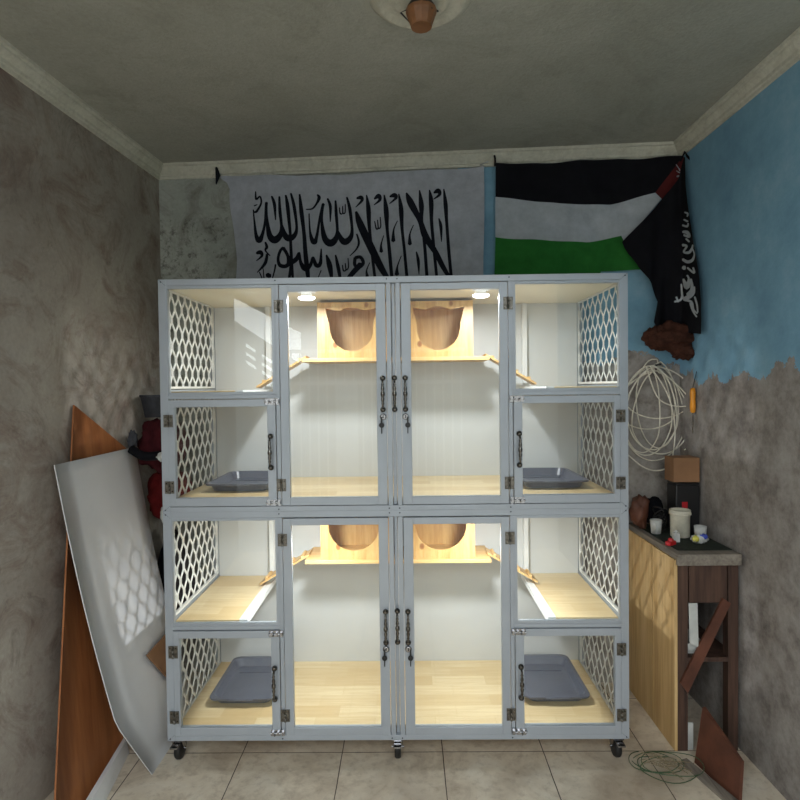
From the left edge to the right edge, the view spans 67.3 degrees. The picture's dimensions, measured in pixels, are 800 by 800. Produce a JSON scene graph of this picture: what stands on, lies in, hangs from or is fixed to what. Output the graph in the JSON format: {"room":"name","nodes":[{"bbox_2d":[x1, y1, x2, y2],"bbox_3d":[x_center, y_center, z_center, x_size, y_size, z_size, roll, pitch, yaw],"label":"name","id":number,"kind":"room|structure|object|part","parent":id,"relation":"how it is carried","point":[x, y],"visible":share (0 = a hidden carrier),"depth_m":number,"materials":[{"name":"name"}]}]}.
{"room":"storage room","nodes":[
{"label":"storage room","id":0,"kind":"room"},
{"bbox_2d":[0,68,162,799],"bbox_3d":[-1.432,0.158,1.253,0.120,2.620,3.750,-1,1,5],"label":"wall","id":1,"kind":"structure","parent":0,"point":[80,263],"depth_m":2.21,"materials":[{"name":"paint"}]},
{"bbox_2d":[0,36,162,179],"bbox_3d":[-1.363,-1.119,1.217,0.048,0.068,3.750,-1,1,5],"label":"trim","id":2,"kind":"structure","parent":1,"relation":"attached to","point":[13,61],"depth_m":2.33,"materials":[{"name":"paint"}]},
{"bbox_2d":[137,418,189,473],"bbox_3d":[-1.126,0.215,2.857,0.241,0.269,0.162,-1,1,1],"label":"bag","id":3,"kind":"object","parent":1,"relation":"hanging from","point":[150,441],"visible":0.45,"depth_m":2.81,"materials":[{"name":"fabric"}]},
{"bbox_2d":[139,395,160,417],"bbox_3d":[-1.155,0.029,2.844,0.146,0.105,0.146,-1,1,1],"label":"bucket","id":4,"kind":"object","parent":3,"relation":"on","point":[151,405],"visible":0.67,"depth_m":2.79,"materials":[{"name":"grey plastic"}]},
{"bbox_2d":[147,471,193,519],"bbox_3d":[-1.110,0.463,2.918,0.247,0.286,0.158,-1,1,1],"label":"sack","id":5,"kind":"object","parent":1,"relation":"hanging from","point":[154,496],"visible":0.34,"depth_m":2.87,"materials":[{"name":"red fabric"}]},
{"bbox_2d":[160,507,174,522],"bbox_3d":[-1.064,0.526,2.774,0.087,0.126,0.077,-1,1,1],"label":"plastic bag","id":6,"kind":"object","parent":5,"relation":"hanging from","point":[161,511],"visible":0.16,"depth_m":2.75,"materials":[{"name":"white plastic"}]},
{"bbox_2d":[0,0,799,162],"bbox_3d":[-0.088,-1.229,1.226,3.088,0.120,3.930,-1,1,1],"label":"ceiling","id":7,"kind":"structure","parent":0,"point":[185,80],"depth_m":2.15,"materials":[{"name":"paint"}]},
{"bbox_2d":[369,0,471,33],"bbox_3d":[0.062,-1.139,1.764,0.306,0.088,0.306,-1,1,1],"label":"ceiling medallion","id":8,"kind":"object","parent":7,"relation":"attached to","point":[420,16],"visible":1,"depth_m":1.77,"materials":[{"name":"paint"}]},
{"bbox_2d":[406,0,436,33],"bbox_3d":[0.062,-1.120,1.765,0.092,0.050,0.092,-1,1,1],"label":"socket","id":9,"kind":"object","parent":8,"relation":"attached to","point":[421,14],"depth_m":1.74,"materials":[{"name":"orange ceramic"}]},
{"bbox_2d":[44,672,785,799],"bbox_3d":[-0.820,1.509,1.329,4.800,0.100,4.050,-1,1,1],"label":"floor","id":10,"kind":"structure","parent":0,"point":[493,769],"depth_m":2.31,"materials":[{"name":"tile"}]},
{"bbox_2d":[54,405,126,799],"bbox_3d":[-1.209,0.730,2.329,0.116,1.420,0.826,-1,1,-3],"label":"hardboard","id":11,"kind":"object","parent":10,"relation":"on","point":[88,734],"visible":0.43,"depth_m":2.21,"materials":[{"name":"brown wood"}]},
{"bbox_2d":[86,738,128,799],"bbox_3d":[-1.090,1.411,2.219,0.044,0.060,0.460,-1,1,-9],"label":"strip","id":12,"kind":"object","parent":10,"relation":"on","point":[103,786],"visible":0.89,"depth_m":2.25,"materials":[{"name":"white paint"}]},
{"bbox_2d":[54,448,192,774],"bbox_3d":[-1.095,0.830,2.492,0.279,1.210,0.640,-1,1,1],"label":"panel","id":13,"kind":"object","parent":10,"relation":"on","point":[102,499],"visible":0.87,"depth_m":2.40,"materials":[{"name":"white plastic"}]},
{"bbox_2d":[128,445,160,460],"bbox_3d":[-1.114,0.238,2.702,0.209,0.069,0.060,-1,1,-8],"label":"strap","id":14,"kind":"object","parent":13,"relation":"on","point":[134,451],"visible":0.68,"depth_m":2.68,"materials":[{"name":"fabric"}]},
{"bbox_2d":[127,430,137,447],"bbox_3d":[-1.209,0.182,2.718,0.043,0.099,0.066,-1,1,1],"label":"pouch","id":15,"kind":"object","parent":14,"relation":"attached to","point":[132,439],"visible":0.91,"depth_m":2.70,"materials":[{"name":"fabric"}]},
{"bbox_2d":[156,451,161,461],"bbox_3d":[-1.049,0.250,2.664,0.067,0.053,0.047,-1,1,1],"label":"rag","id":16,"kind":"object","parent":14,"relation":"attached to","point":[159,456],"visible":0.34,"depth_m":2.65,"materials":[{"name":"white fabric"}]},
{"bbox_2d":[146,635,165,676],"bbox_3d":[-1.006,1.165,2.619,0.070,0.271,0.300,-1,1,1],"label":"board offcut","id":17,"kind":"object","parent":13,"relation":"on","point":[157,654],"visible":0.36,"depth_m":2.56,"materials":[{"name":"wood"}]},
{"bbox_2d":[157,529,195,680],"bbox_3d":[-1.105,1.028,2.948,0.214,0.815,0.156,-1,1,1],"label":"bag","id":18,"kind":"object","parent":10,"relation":"on","point":[160,562],"visible":0.22,"depth_m":2.91,"materials":[{"name":"fabric"}]},
{"bbox_2d":[163,501,628,759],"bbox_3d":[-0.011,0.919,2.618,1.800,1.000,0.659,-1,1,1],"label":"cage","id":19,"kind":"object","parent":10,"relation":"on","point":[431,649],"visible":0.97,"depth_m":2.52,"materials":[{"name":"wood"}]},
{"bbox_3d":[-0.882,1.357,2.351,0.028,0.006,0.032,-1,1,1],"label":"brake lever","id":20,"kind":"part","parent":19,"relation":"part of","materials":[{"name":"silver metal"}]},
{"bbox_2d":[176,576,275,621],"bbox_3d":[-0.737,0.868,2.639,0.282,0.022,0.553,-1,1,1],"label":"shelf","id":21,"kind":"object","parent":19,"relation":"attached to","point":[222,598],"depth_m":2.58,"materials":[{"name":"brown wood"}]},
{"bbox_3d":[-0.673,1.104,2.349,0.414,0.412,0.024,-1,1,1],"label":"door","id":22,"kind":"part","parent":19,"relation":"part of","materials":[{"name":"metal"}]},
{"bbox_2d":[210,656,271,702],"bbox_3d":[-0.661,1.261,2.702,0.280,0.036,0.405,-1,1,1],"label":"tray","id":23,"kind":"object","parent":19,"relation":"on","point":[247,679],"visible":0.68,"depth_m":2.71,"materials":[{"name":"grey plastic"}]},
{"bbox_3d":[-0.618,0.645,2.898,0.022,0.381,0.022,-1,1,1],"label":"post","id":24,"kind":"part","parent":19,"relation":"part of","materials":[{"name":"white paint"}]},
{"bbox_3d":[-0.485,1.100,2.316,0.022,0.141,0.036,-1,1,1],"label":"handle","id":25,"kind":"part","parent":19,"relation":"part of","materials":[{"name":"black metal"}]},
{"bbox_3d":[-0.245,0.880,2.339,0.408,0.849,0.024,-1,1,1],"label":"tall door","id":26,"kind":"part","parent":19,"relation":"part of","materials":[{"name":"metal"}]},
{"bbox_2d":[320,517,388,559],"bbox_3d":[-0.196,0.587,2.787,0.314,0.246,0.218,-1,1,1],"label":"house","id":27,"kind":"object","parent":19,"relation":"on","point":[338,542],"visible":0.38,"depth_m":2.68,"materials":[{"name":"brown wood"}]},
{"bbox_3d":[-0.195,0.585,2.889,0.314,0.246,0.012,-1,1,1],"label":"panel","id":28,"kind":"part","parent":27,"relation":"part of","materials":[{"name":"brown wood"}]},
{"bbox_3d":[-0.195,0.704,2.789,0.314,0.012,0.194,-1,1,1],"label":"panel","id":29,"kind":"part","parent":27,"relation":"part of","materials":[{"name":"brown wood"}]},
{"bbox_3d":[-0.055,0.876,2.306,0.022,0.141,0.036,-1,1,1],"label":"handle","id":30,"kind":"part","parent":19,"relation":"part of","materials":[{"name":"black metal"}]},
{"bbox_2d":[158,273,628,511],"bbox_3d":[-0.023,-0.031,2.595,1.800,0.900,0.658,-1,1,1],"label":"cage","id":31,"kind":"object","parent":19,"relation":"on","point":[418,433],"visible":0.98,"depth_m":2.65,"materials":[{"name":"wood"}]},
{"bbox_2d":[171,389,272,392],"bbox_3d":[-0.748,-0.032,2.618,0.282,0.022,0.553,-1,1,1],"label":"shelf","id":32,"kind":"object","parent":31,"relation":"attached to","point":[194,390],"depth_m":2.58,"materials":[{"name":"brown wood"}]},
{"bbox_3d":[-0.684,0.204,2.328,0.414,0.412,0.024,-1,1,1],"label":"door","id":33,"kind":"part","parent":31,"relation":"part of","materials":[{"name":"metal"}]},
{"bbox_2d":[206,470,267,490],"bbox_3d":[-0.672,0.361,2.681,0.280,0.036,0.405,-1,1,1],"label":"tray","id":34,"kind":"object","parent":31,"relation":"on","point":[233,480],"visible":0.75,"depth_m":2.70,"materials":[{"name":"grey plastic"}]},
{"bbox_3d":[-0.629,-0.255,2.877,0.022,0.381,0.022,-1,1,1],"label":"post","id":35,"kind":"part","parent":31,"relation":"part of","materials":[{"name":"white paint"}]},
{"bbox_3d":[-0.496,0.200,2.295,0.022,0.141,0.036,-1,1,1],"label":"handle","id":36,"kind":"part","parent":31,"relation":"part of","materials":[{"name":"black metal"}]},
{"bbox_2d":[298,292,314,300],"bbox_3d":[-0.378,-0.421,2.429,0.072,0.034,0.072,-1,1,1],"label":"lamp","id":37,"kind":"object","parent":31,"relation":"attached to","point":[307,296],"depth_m":2.41,"materials":[{"name":"white paint"}]},
{"bbox_3d":[-0.256,-0.019,2.318,0.408,0.849,0.024,-1,1,1],"label":"tall door","id":38,"kind":"part","parent":31,"relation":"part of","materials":[{"name":"glass"}]},
{"bbox_2d":[317,302,386,357],"bbox_3d":[-0.207,-0.312,2.766,0.314,0.246,0.218,-1,1,1],"label":"house","id":39,"kind":"object","parent":31,"relation":"on","point":[344,329],"visible":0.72,"depth_m":2.78,"materials":[{"name":"brown wood"}]},
{"bbox_3d":[-0.209,-0.430,2.763,0.314,0.012,0.194,-1,1,1],"label":"roof panel","id":40,"kind":"part","parent":39,"relation":"part of","materials":[{"name":"brown wood"}]},
{"bbox_3d":[-0.206,-0.315,2.869,0.314,0.246,0.012,-1,1,1],"label":"panel","id":41,"kind":"part","parent":39,"relation":"part of","materials":[{"name":"brown wood"}]},
{"bbox_3d":[-0.066,-0.023,2.285,0.022,0.141,0.036,-1,1,1],"label":"handle","id":42,"kind":"part","parent":31,"relation":"part of","materials":[{"name":"black metal"}]},
{"bbox_3d":[-0.028,-0.451,2.603,1.736,0.008,0.548,-1,1,1],"label":"ceiling panel","id":43,"kind":"part","parent":31,"relation":"part of","materials":[{"name":"beige wood"}]},
{"bbox_3d":[-0.021,-0.024,2.291,0.022,0.141,0.036,-1,1,1],"label":"handle","id":44,"kind":"part","parent":31,"relation":"part of","materials":[{"name":"black metal"}]},
{"bbox_3d":[-0.019,-0.037,2.612,0.004,0.819,0.547,-1,1,1],"label":"divider panel","id":45,"kind":"part","parent":31,"relation":"part of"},
{"bbox_3d":[-0.019,-0.035,2.890,1.736,0.855,0.005,-1,1,1],"label":"panel","id":46,"kind":"part","parent":31,"relation":"part of","materials":[{"name":"white wood"}]},
{"bbox_3d":[-0.018,0.382,2.623,1.736,0.017,0.548,-1,1,1],"label":"floor panel","id":47,"kind":"part","parent":31,"relation":"part of","materials":[{"name":"brown wood"}]},
{"bbox_3d":[0.020,-0.024,2.284,0.022,0.141,0.036,-1,1,1],"label":"handle","id":48,"kind":"part","parent":31,"relation":"part of","materials":[{"name":"black metal"}]},
{"bbox_2d":[410,300,472,356],"bbox_3d":[0.167,-0.317,2.761,0.314,0.246,0.218,-1,1,1],"label":"house","id":49,"kind":"object","parent":31,"relation":"on","point":[438,328],"visible":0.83,"depth_m":2.66,"materials":[{"name":"brown wood"}]},
{"bbox_3d":[0.168,-0.319,2.864,0.314,0.246,0.012,-1,1,1],"label":"panel","id":50,"kind":"part","parent":49,"relation":"part of","materials":[{"name":"brown wood"}]},
{"bbox_3d":[0.165,-0.434,2.758,0.314,0.012,0.194,-1,1,1],"label":"roof panel","id":51,"kind":"part","parent":49,"relation":"part of","materials":[{"name":"brown wood"}]},
{"bbox_3d":[0.211,-0.025,2.312,0.408,0.849,0.024,-1,1,1],"label":"tall door","id":52,"kind":"part","parent":31,"relation":"part of","materials":[{"name":"glass"}]},
{"bbox_2d":[472,290,488,297],"bbox_3d":[0.326,-0.430,2.420,0.072,0.034,0.072,-1,1,1],"label":"lamp","id":53,"kind":"object","parent":31,"relation":"attached to","point":[478,293],"depth_m":2.40,"materials":[{"name":"white paint"}]},
{"bbox_3d":[0.456,0.189,2.284,0.022,0.141,0.036,-1,1,1],"label":"handle","id":54,"kind":"part","parent":31,"relation":"part of","materials":[{"name":"black metal"}]},
{"bbox_3d":[0.593,-0.269,2.862,0.022,0.381,0.022,-1,1,1],"label":"post","id":55,"kind":"part","parent":31,"relation":"part of","materials":[{"name":"white paint"}]},
{"bbox_2d":[523,467,588,487],"bbox_3d":[0.647,0.345,2.665,0.280,0.036,0.405,-1,1,1],"label":"tray","id":56,"kind":"object","parent":31,"relation":"on","point":[550,477],"visible":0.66,"depth_m":2.71,"materials":[{"name":"grey plastic"}]},
{"bbox_3d":[0.640,0.189,2.312,0.406,0.412,0.024,-1,1,1],"label":"door","id":57,"kind":"part","parent":31,"relation":"part of","materials":[{"name":"metal"}]},
{"bbox_2d":[519,386,616,387],"bbox_3d":[0.706,-0.049,2.600,0.274,0.022,0.553,-1,1,1],"label":"shelf","id":58,"kind":"object","parent":31,"relation":"attached to","point":[519,386],"depth_m":2.39,"materials":[{"name":"brown wood"}]},
{"bbox_3d":[-0.010,0.876,2.312,0.022,0.141,0.036,-1,1,1],"label":"handle","id":59,"kind":"part","parent":19,"relation":"part of","materials":[{"name":"black metal"}]},
{"bbox_3d":[-0.010,1.346,2.340,0.028,0.006,0.032,-1,1,1],"label":"brake lever","id":60,"kind":"part","parent":19,"relation":"part of","materials":[{"name":"silver metal"}]},
{"bbox_3d":[-0.007,1.282,2.643,1.736,0.017,0.548,-1,1,1],"label":"floor panel","id":61,"kind":"part","parent":19,"relation":"part of","materials":[{"name":"brown wood"}]},
{"bbox_3d":[-0.008,0.863,2.633,0.004,0.819,0.547,-1,1,1],"label":"divider panel","id":62,"kind":"part","parent":19,"relation":"part of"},
{"bbox_3d":[-0.009,0.864,2.911,1.736,0.855,0.005,-1,1,1],"label":"panel","id":63,"kind":"part","parent":19,"relation":"part of","materials":[{"name":"white wood"}]},
{"bbox_3d":[0.031,0.875,2.305,0.022,0.141,0.036,-1,1,1],"label":"handle","id":64,"kind":"part","parent":19,"relation":"part of","materials":[{"name":"black metal"}]},
{"bbox_2d":[413,524,474,558],"bbox_3d":[0.178,0.583,2.782,0.314,0.246,0.218,-1,1,1],"label":"house","id":65,"kind":"object","parent":19,"relation":"on","point":[430,541],"visible":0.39,"depth_m":2.68,"materials":[{"name":"brown wood"}]},
{"bbox_3d":[0.179,0.700,2.785,0.314,0.012,0.194,-1,1,1],"label":"panel","id":66,"kind":"part","parent":65,"relation":"part of","materials":[{"name":"brown wood"}]},
{"bbox_3d":[0.179,0.580,2.885,0.314,0.246,0.012,-1,1,1],"label":"panel","id":67,"kind":"part","parent":65,"relation":"part of","materials":[{"name":"brown wood"}]},
{"bbox_3d":[0.222,0.875,2.333,0.408,0.849,0.024,-1,1,1],"label":"tall door","id":68,"kind":"part","parent":19,"relation":"part of","materials":[{"name":"metal"}]},
{"bbox_3d":[0.467,1.088,2.304,0.022,0.141,0.036,-1,1,1],"label":"handle","id":69,"kind":"part","parent":19,"relation":"part of","materials":[{"name":"black metal"}]},
{"bbox_3d":[0.603,0.630,2.883,0.022,0.381,0.022,-1,1,1],"label":"post","id":70,"kind":"part","parent":19,"relation":"part of","materials":[{"name":"white paint"}]},
{"bbox_2d":[524,654,589,700],"bbox_3d":[0.658,1.245,2.686,0.280,0.036,0.405,-1,1,1],"label":"tray","id":71,"kind":"object","parent":19,"relation":"on","point":[547,677],"visible":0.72,"depth_m":2.70,"materials":[{"name":"grey plastic"}]},
{"bbox_3d":[0.651,1.088,2.333,0.406,0.412,0.024,-1,1,1],"label":"door","id":72,"kind":"part","parent":19,"relation":"part of","materials":[{"name":"metal"}]},
{"bbox_2d":[521,573,617,618],"bbox_3d":[0.717,0.851,2.621,0.274,0.022,0.553,-1,1,1],"label":"shelf","id":73,"kind":"object","parent":19,"relation":"attached to","point":[557,595],"depth_m":2.56,"materials":[{"name":"brown wood"}]},
{"bbox_3d":[0.856,1.336,2.329,0.028,0.006,0.032,-1,1,1],"label":"brake lever","id":74,"kind":"part","parent":19,"relation":"part of","materials":[{"name":"silver metal"}]},
{"bbox_2d":[628,751,704,783],"bbox_3d":[1.018,1.396,2.295,0.266,0.039,0.185,-1,1,1],"label":"wire tangle","id":75,"kind":"object","parent":10,"relation":"on","point":[641,768],"visible":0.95,"depth_m":2.28,"materials":[{"name":"green plastic"}]},
{"bbox_2d":[641,752,693,779],"bbox_3d":[1.020,1.386,2.278,0.192,0.054,0.135,0,1,18],"label":"scraps","id":76,"kind":"object","parent":10,"relation":"on","point":[665,761],"visible":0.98,"depth_m":2.29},
{"bbox_2d":[629,523,741,750],"bbox_3d":[1.229,1.003,2.658,0.254,0.800,0.560,-1,1,1],"label":"workbench","id":77,"kind":"object","parent":10,"relation":"on","point":[663,579],"depth_m":2.42,"materials":[{"name":"brown wood"}]},
{"bbox_2d":[629,494,649,528],"bbox_3d":[1.117,0.525,2.809,0.082,0.177,0.094,-1,1,-17],"label":"pouch","id":78,"kind":"object","parent":77,"relation":"on","point":[639,509],"visible":0.99,"depth_m":2.78,"materials":[{"name":"brown leather"}]},
{"bbox_3d":[1.110,1.014,2.773,0.012,0.774,0.294,-1,1,1],"label":"plywood panel","id":79,"kind":"part","parent":77,"relation":"part of","materials":[{"name":"brown wood"}]},
{"bbox_3d":[1.107,1.022,2.512,0.012,0.772,0.215,-1,1,1],"label":"plywood panel","id":80,"kind":"part","parent":77,"relation":"part of","materials":[{"name":"brown wood"}]},
{"bbox_3d":[1.133,1.032,2.425,0.040,0.754,0.040,-1,1,1],"label":"leg","id":81,"kind":"part","parent":77,"relation":"part of","materials":[{"name":"brown wood"}]},
{"bbox_2d":[636,524,731,549],"bbox_3d":[1.227,0.587,2.658,0.237,0.031,0.460,-1,1,1],"label":"mat","id":82,"kind":"object","parent":77,"relation":"on","point":[685,543],"depth_m":2.51,"materials":[{"name":"black rubber"}]},
{"bbox_2d":[647,496,662,523],"bbox_3d":[1.204,0.528,2.863,0.108,0.140,0.076,-1,1,1],"label":"pouch","id":83,"kind":"object","parent":82,"relation":"on","point":[654,501],"visible":0.4,"depth_m":2.84,"materials":[{"name":"fabric"}]},
{"bbox_2d":[650,518,661,533],"bbox_3d":[1.151,0.568,2.695,0.052,0.061,0.060,-1,1,-11],"label":"cup","id":84,"kind":"object","parent":82,"relation":"on","point":[655,524],"visible":1,"depth_m":2.68,"materials":[{"name":"white plastic"}]},
{"bbox_2d":[652,506,667,530],"bbox_3d":[1.196,0.540,2.763,0.068,0.115,0.067,-1,1,1],"label":"cable","id":85,"kind":"object","parent":82,"relation":"on","point":[664,515],"visible":0.72,"depth_m":2.75,"materials":[{"name":"rubber"}]},
{"bbox_3d":[1.131,0.591,2.510,0.044,0.030,0.024,-2,2,-34],"label":"clamp knob","id":86,"kind":"part","parent":82,"relation":"part of","materials":[{"name":"red plastic"}]},
{"bbox_2d":[672,530,679,541],"bbox_3d":[1.174,0.578,2.554,0.024,0.050,0.024,-1,1,1],"label":"adapter","id":87,"kind":"object","parent":82,"relation":"on","point":[675,535],"visible":0.84,"depth_m":2.54,"materials":[{"name":"white plastic"}]},
{"bbox_2d":[669,507,691,537],"bbox_3d":[1.229,0.539,2.637,0.092,0.119,0.092,-1,1,1],"label":"pot","id":88,"kind":"object","parent":82,"relation":"on","point":[679,517],"visible":0.93,"depth_m":2.60,"materials":[{"name":"white plastic"}]},
{"bbox_2d":[667,480,698,531],"bbox_3d":[1.295,0.483,2.747,0.107,0.228,0.096,-1,1,1],"label":"toolbox","id":89,"kind":"object","parent":82,"relation":"on","point":[679,494],"visible":0.6,"depth_m":2.70,"materials":[{"name":"black plastic"}]},
{"bbox_2d":[665,455,699,481],"bbox_3d":[1.288,0.313,2.744,0.117,0.110,0.095,-1,1,1],"label":"cardboard box","id":90,"kind":"object","parent":89,"relation":"on","point":[678,468],"visible":1,"depth_m":2.70,"materials":[{"name":"brown cardboard"}]},
{"bbox_3d":[1.293,0.375,2.745,0.103,0.012,0.091,-1,1,1],"label":"lid","id":91,"kind":"part","parent":89,"relation":"part of","materials":[{"name":"black plastic"}]},
{"bbox_2d":[690,533,708,543],"bbox_3d":[1.259,0.581,2.522,0.080,0.045,0.047,-1,1,1],"label":"snack packet","id":92,"kind":"object","parent":82,"relation":"on","point":[701,538],"visible":1,"depth_m":2.51,"materials":[{"name":"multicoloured plastic"}]},
{"bbox_2d":[694,525,706,533],"bbox_3d":[1.294,0.571,2.591,0.052,0.057,0.060,-1,1,-3],"label":"cup","id":93,"kind":"object","parent":82,"relation":"on","point":[698,529],"visible":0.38,"depth_m":2.57,"materials":[{"name":"white plastic"}]},
{"bbox_2d":[629,523,741,565],"bbox_3d":[1.226,0.625,2.649,0.251,0.045,0.560,-1,1,1],"label":"countertop","id":94,"kind":"structure","parent":77,"relation":"on","point":[683,557],"depth_m":2.37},
{"bbox_3d":[1.171,0.899,2.396,0.040,0.180,0.003,-1,1,1],"label":"paper strip","id":95,"kind":"part","parent":77,"relation":"part of","materials":[{"name":"white paper"}]},
{"bbox_2d":[688,629,700,652],"bbox_3d":[1.189,1.000,2.594,0.100,0.051,0.350,-1,1,1],"label":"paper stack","id":96,"kind":"object","parent":77,"relation":"on","point":[691,648],"visible":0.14,"depth_m":2.42,"materials":[{"name":"white paper"}]},
{"bbox_2d":[688,616,727,661],"bbox_3d":[1.237,1.034,2.662,0.240,0.018,0.514,-1,1,1],"label":"shelf","id":97,"kind":"object","parent":77,"relation":"attached to","point":[716,653],"depth_m":2.42,"materials":[{"name":"brown wood"}]},
{"bbox_3d":[1.333,1.030,2.422,0.040,0.754,0.040,-1,1,1],"label":"leg","id":98,"kind":"part","parent":77,"relation":"part of","materials":[{"name":"brown wood"}]},
{"bbox_2d":[688,722,692,749],"bbox_3d":[1.154,1.354,2.421,0.055,0.110,0.004,-1,1,1],"label":"strip","id":99,"kind":"object","parent":10,"relation":"on","point":[690,724],"depth_m":2.42,"materials":[{"name":"plastic"}]},
{"bbox_2d":[681,758,737,799],"bbox_3d":[1.133,1.405,2.214,0.036,0.018,0.250,-1,1,-15],"label":"batten","id":100,"kind":"object","parent":10,"relation":"on","point":[723,794],"visible":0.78,"depth_m":2.20,"materials":[{"name":"beige wood"}]},
{"bbox_2d":[694,707,743,799],"bbox_3d":[1.190,1.306,2.225,0.049,0.216,0.235,-1,1,-10],"label":"board","id":101,"kind":"object","parent":10,"relation":"on","point":[721,761],"visible":1,"depth_m":2.23,"materials":[{"name":"brown wood"}]},
{"bbox_2d":[159,167,679,682],"bbox_3d":[0.111,0.096,3.072,2.911,2.620,0.120,-1,1,5],"label":"wall","id":102,"kind":"structure","parent":0,"point":[197,238],"depth_m":2.97,"materials":[{"name":"paint"}]},
{"bbox_2d":[215,161,487,277],"bbox_3d":[-0.245,-0.768,2.986,1.363,0.824,0.042,-1,1,4],"label":"banner","id":103,"kind":"object","parent":102,"relation":"attached to","point":[430,222],"visible":0.83,"depth_m":2.99,"materials":[{"name":"white fabric"}]},
{"bbox_2d":[160,141,677,179],"bbox_3d":[0.049,-1.176,2.961,2.591,0.068,0.048,-1,1,5],"label":"trim","id":104,"kind":"structure","parent":102,"relation":"attached to","point":[554,154],"depth_m":2.96,"materials":[{"name":"paint"}]},
{"bbox_2d":[494,155,683,274],"bbox_3d":[0.907,-0.843,2.895,0.905,0.699,0.046,-1,1,5],"label":"flag","id":105,"kind":"object","parent":102,"relation":"attached to","point":[569,217],"visible":0.82,"depth_m":2.90,"materials":[{"name":"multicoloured fabric"}]},
{"bbox_2d":[622,151,700,333],"bbox_3d":[1.232,-0.724,2.790,0.341,0.864,0.164,0,2,39],"label":"flag","id":106,"kind":"object","parent":102,"relation":"hanging from","point":[661,245],"visible":0.92,"depth_m":2.81,"materials":[{"name":"fabric"}]},
{"bbox_3d":[1.230,-0.169,2.871,0.014,0.008,0.090,-1,1,1],"label":"nail","id":107,"kind":"object","parent":102,"relation":"attached to","visible":0},
{"bbox_2d":[628,359,685,470],"bbox_3d":[1.227,0.120,2.884,0.371,0.638,0.047,-1,1,4],"label":"cable coil","id":108,"kind":"object","parent":107,"relation":"hanging from","point":[651,367],"visible":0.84,"depth_m":2.88,"materials":[{"name":"white plastic"}]},
{"bbox_2d":[680,60,799,799],"bbox_3d":[1.403,0.127,1.094,0.120,2.620,3.639,-1,1,0],"label":"wall","id":109,"kind":"structure","parent":0,"point":[742,179],"depth_m":2.29,"materials":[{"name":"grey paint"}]},
{"bbox_2d":[641,320,694,360],"bbox_3d":[1.259,-0.275,2.793,0.266,0.190,0.112,-1,1,1],"label":"cloth bundle","id":110,"kind":"object","parent":109,"relation":"hanging from","point":[672,337],"visible":0.98,"depth_m":2.76,"materials":[{"name":"brown fabric"}]},
{"bbox_2d":[690,371,696,432],"bbox_3d":[1.338,0.011,2.743,0.028,0.285,0.026,0,2,40],"label":"screwdriver","id":111,"kind":"object","parent":109,"relation":"hanging from","point":[692,390],"visible":1,"depth_m":2.73,"materials":[{"name":"orange plastic"}]},
{"bbox_3d":[1.337,0.002,2.743,0.026,0.115,0.025,-1,1,1],"label":"handle","id":112,"kind":"part","parent":111,"relation":"part of","materials":[{"name":"orange plastic"}]},
{"bbox_2d":[674,27,799,155],"bbox_3d":[1.303,-1.147,1.066,0.048,0.068,3.638,-1,1,0],"label":"trim","id":113,"kind":"structure","parent":109,"relation":"attached to","point":[783,57],"depth_m":2.29,"materials":[{"name":"paint"}]}
]}

